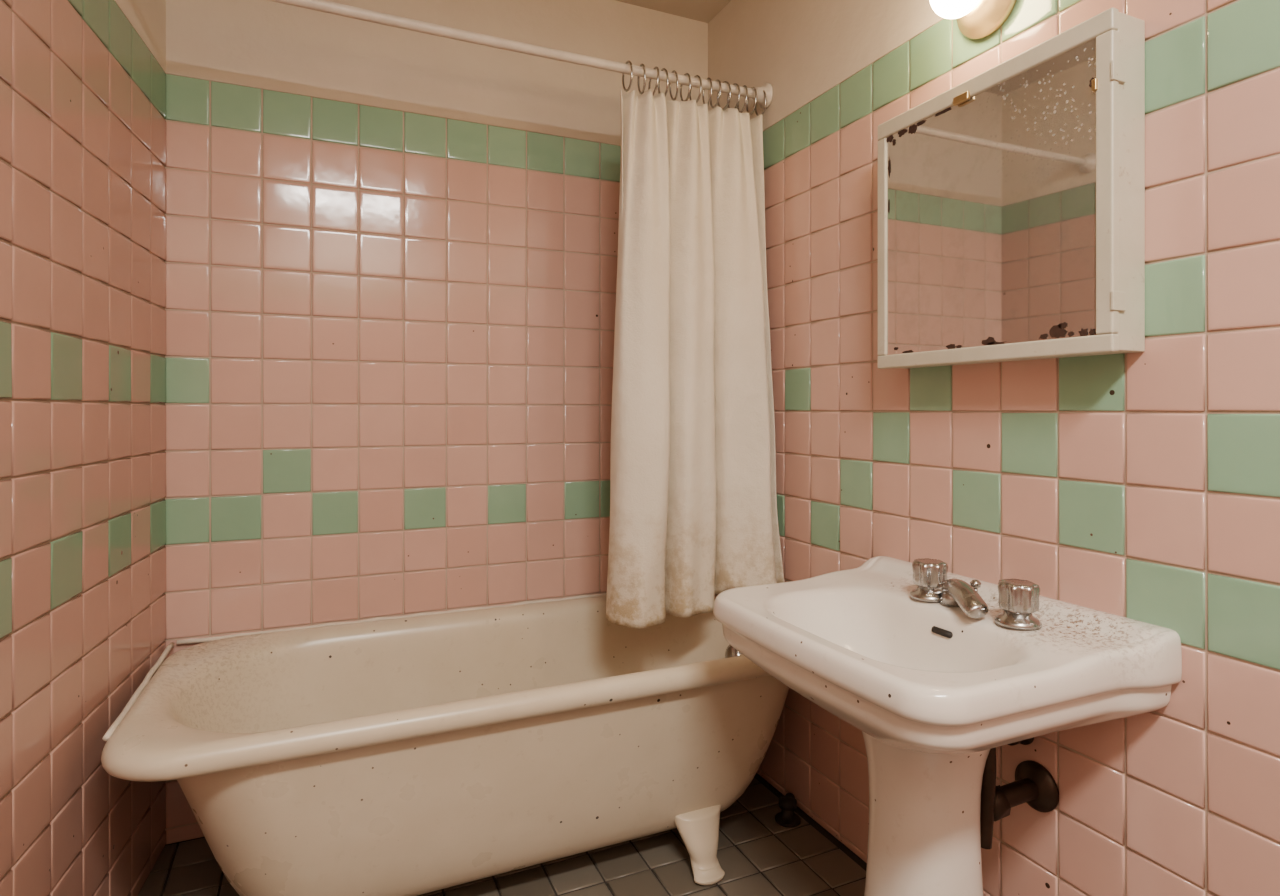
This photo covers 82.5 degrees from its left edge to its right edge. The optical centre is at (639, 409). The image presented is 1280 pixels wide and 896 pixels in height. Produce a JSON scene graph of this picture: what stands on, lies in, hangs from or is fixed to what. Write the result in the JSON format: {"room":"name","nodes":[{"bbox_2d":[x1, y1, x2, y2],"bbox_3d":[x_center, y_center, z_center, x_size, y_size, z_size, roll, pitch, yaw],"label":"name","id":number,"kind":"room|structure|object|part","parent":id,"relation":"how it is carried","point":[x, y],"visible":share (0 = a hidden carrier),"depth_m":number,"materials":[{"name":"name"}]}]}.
{"room":"bathroom","nodes":[
{"label":"bathroom","id":0,"kind":"room"},
{"bbox_2d":[0,0,165,895],"bbox_3d":[-0.750,-0.103,0.389,0.097,2.323,2.891,0,0,-18],"label":"wall","id":1,"kind":"structure","parent":0,"point":[83,82],"depth_m":1.29,"materials":[{"name":"tile"}]},
{"bbox_2d":[165,0,707,843],"bbox_3d":[-0.484,-0.103,2.123,1.510,2.323,0.097,0,0,-24],"label":"wall","id":2,"kind":"structure","parent":0,"point":[392,252],"depth_m":1.99,"materials":[{"name":"tile"}]},
{"bbox_2d":[138,773,866,895],"bbox_3d":[0.038,1.105,0.735,2.116,0.096,3.059,0,0,-24],"label":"floor","id":3,"kind":"structure","parent":0,"point":[757,855],"depth_m":1.69,"materials":[{"name":"grey tile"}]},
{"bbox_2d":[101,593,788,895],"bbox_3d":[-0.341,0.808,1.756,1.482,0.500,0.690,0,0,-24],"label":"clawfoot bathtub","id":4,"kind":"object","parent":3,"relation":"on","point":[419,753],"visible":0.88,"depth_m":1.55,"materials":[{"name":"beige ceramic"}]},
{"bbox_2d":[775,793,800,827],"bbox_3d":[0.385,1.030,1.892,0.064,0.055,0.100,0,0,21],"label":"valve","id":5,"kind":"object","parent":3,"relation":"on","point":[786,817],"visible":1,"depth_m":1.86,"materials":[{"name":"black metal"}]},
{"bbox_2d":[713,556,1181,895],"bbox_3d":[0.457,0.692,1.271,0.484,0.729,0.637,0,0,-24],"label":"pedestal sink","id":6,"kind":"object","parent":3,"relation":"on","point":[930,688],"visible":0.95,"depth_m":1.16,"materials":[{"name":"white ceramic"}]},
{"bbox_2d":[713,556,1181,753],"bbox_3d":[0.456,0.434,1.271,0.485,0.213,0.638,0,0,-24],"label":"basin","id":7,"kind":"object","parent":6,"relation":"in","point":[915,676],"depth_m":1.10,"materials":[{"name":"white ceramic"}]},
{"bbox_2d":[910,558,1041,629],"bbox_3d":[0.569,0.315,1.270,0.091,0.068,0.253,0,0,-24],"label":"bathroom faucet","id":8,"kind":"object","parent":6,"relation":"on","point":[1018,598],"visible":1,"depth_m":1.22,"materials":[{"name":"silver metal"}]},
{"bbox_3d":[0.539,0.336,1.358,0.069,0.025,0.069,0,0,-24],"label":"handle","id":9,"kind":"part","parent":8,"relation":"part of","materials":[{"name":"silver metal"}]},
{"bbox_3d":[0.540,0.304,1.358,0.062,0.047,0.063,0,0,-24],"label":"handle knob","id":10,"kind":"part","parent":8,"relation":"part of","materials":[{"name":"silver metal"}]},
{"bbox_3d":[0.560,0.324,1.282,0.043,0.047,0.149,0,0,-3],"label":"spout","id":11,"kind":"part","parent":8,"relation":"part of","materials":[{"name":"silver metal"}]},
{"bbox_3d":[0.597,0.309,1.298,0.018,0.014,0.018,0,0,-24],"label":"lift knob","id":12,"kind":"part","parent":8,"relation":"part of","materials":[{"name":"silver metal"}]},
{"bbox_3d":[0.617,0.336,1.191,0.069,0.025,0.069,0,0,-24],"label":"handle","id":13,"kind":"part","parent":8,"relation":"part of","materials":[{"name":"silver metal"}]},
{"bbox_3d":[0.618,0.304,1.192,0.062,0.047,0.063,0,0,-24],"label":"handle knob","id":14,"kind":"part","parent":8,"relation":"part of","materials":[{"name":"silver metal"}]},
{"bbox_2d":[980,737,1058,848],"bbox_3d":[0.601,0.620,1.262,0.224,0.254,0.093,0,0,-21],"label":"drain pipe","id":15,"kind":"object","parent":6,"relation":"attached to","point":[1034,785],"visible":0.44,"depth_m":1.26,"materials":[{"name":"black metal"}]},
{"bbox_3d":[0.599,0.638,1.264,0.228,0.220,0.056,0,0,-11],"label":"trap arm","id":16,"kind":"part","parent":15,"relation":"part of"},
{"bbox_2d":[616,0,730,22],"bbox_3d":[-0.032,-1.311,0.703,2.024,0.092,3.059,0,0,-24],"label":"ceiling","id":17,"kind":"structure","parent":0,"point":[705,11],"depth_m":2.29,"materials":[{"name":"paint"}]},
{"bbox_2d":[708,0,1279,895],"bbox_3d":[0.848,-0.103,1.095,0.097,2.323,2.875,0,0,-24],"label":"wall","id":18,"kind":"structure","parent":0,"point":[1144,486],"depth_m":1.22,"materials":[{"name":"tile"}]},
{"bbox_2d":[268,0,772,115],"bbox_3d":[-0.341,-0.878,1.761,1.533,0.096,0.069,0,0,-24],"label":"shower curtain rod","id":19,"kind":"object","parent":18,"relation":"attached to","point":[763,95],"depth_m":1.83,"materials":[{"name":"white metal"}]},
{"bbox_2d":[606,89,783,628],"bbox_3d":[0.148,-0.143,1.935,0.470,1.380,0.185,0,0,-19],"label":"shower curtain","id":20,"kind":"object","parent":19,"relation":"hanging from","point":[694,516],"visible":0.98,"depth_m":1.92,"materials":[{"name":"fabric"}]},
{"bbox_2d":[930,0,1016,38],"bbox_3d":[0.604,-0.776,1.360,0.133,0.133,0.133,0,0,-24],"label":"wall lamp","id":21,"kind":"object","parent":18,"relation":"attached to","point":[976,19],"visible":1,"depth_m":1.35,"materials":[{"name":"white glass"}]},
{"bbox_3d":[0.585,-0.776,1.352,0.092,0.092,0.092,0,0,-24],"label":"bulb globe","id":22,"kind":"part","parent":21,"relation":"part of","materials":[{"name":"white glass"}]},
{"bbox_2d":[878,8,1144,368],"bbox_3d":[0.641,-0.346,1.337,0.087,0.518,0.505,0,0,-24],"label":"medicine cabinet","id":23,"kind":"object","parent":18,"relation":"attached to","point":[1011,199],"visible":1,"depth_m":1.24,"materials":[{"name":"beige paint"}]},
{"bbox_3d":[0.516,-0.343,1.544,0.016,0.457,0.025,0,0,-24],"label":"frame","id":24,"kind":"part","parent":23,"relation":"part of","materials":[{"name":"beige paint"}]},
{"bbox_2d":[886,38,1096,354],"bbox_3d":[0.605,-0.348,1.324,0.010,0.467,0.450,0,0,-24],"label":"mirror","id":25,"kind":"object","parent":23,"relation":"attached to","point":[991,183],"depth_m":1.28,"materials":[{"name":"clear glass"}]},
{"bbox_3d":[0.613,-0.588,1.326,0.016,0.033,0.503,0,0,-24],"label":"frame","id":26,"kind":"part","parent":23,"relation":"part of","materials":[{"name":"beige paint"}]},
{"bbox_3d":[0.613,-0.101,1.326,0.016,0.028,0.503,0,0,-24],"label":"frame","id":27,"kind":"part","parent":23,"relation":"part of","materials":[{"name":"beige paint"}]},
{"bbox_3d":[0.710,-0.343,1.109,0.016,0.457,0.028,0,0,-24],"label":"frame","id":28,"kind":"part","parent":23,"relation":"part of","materials":[{"name":"beige paint"}]},
{"bbox_3d":[0.720,-0.164,1.098,0.030,0.029,0.005,0,0,-24],"label":"hinge plate","id":29,"kind":"part","parent":23,"relation":"part of","materials":[{"name":"beige paint"}]},
{"bbox_3d":[0.720,-0.509,1.098,0.030,0.029,0.005,0,0,-24],"label":"hinge plate","id":30,"kind":"part","parent":23,"relation":"part of","materials":[{"name":"beige paint"}]}
]}

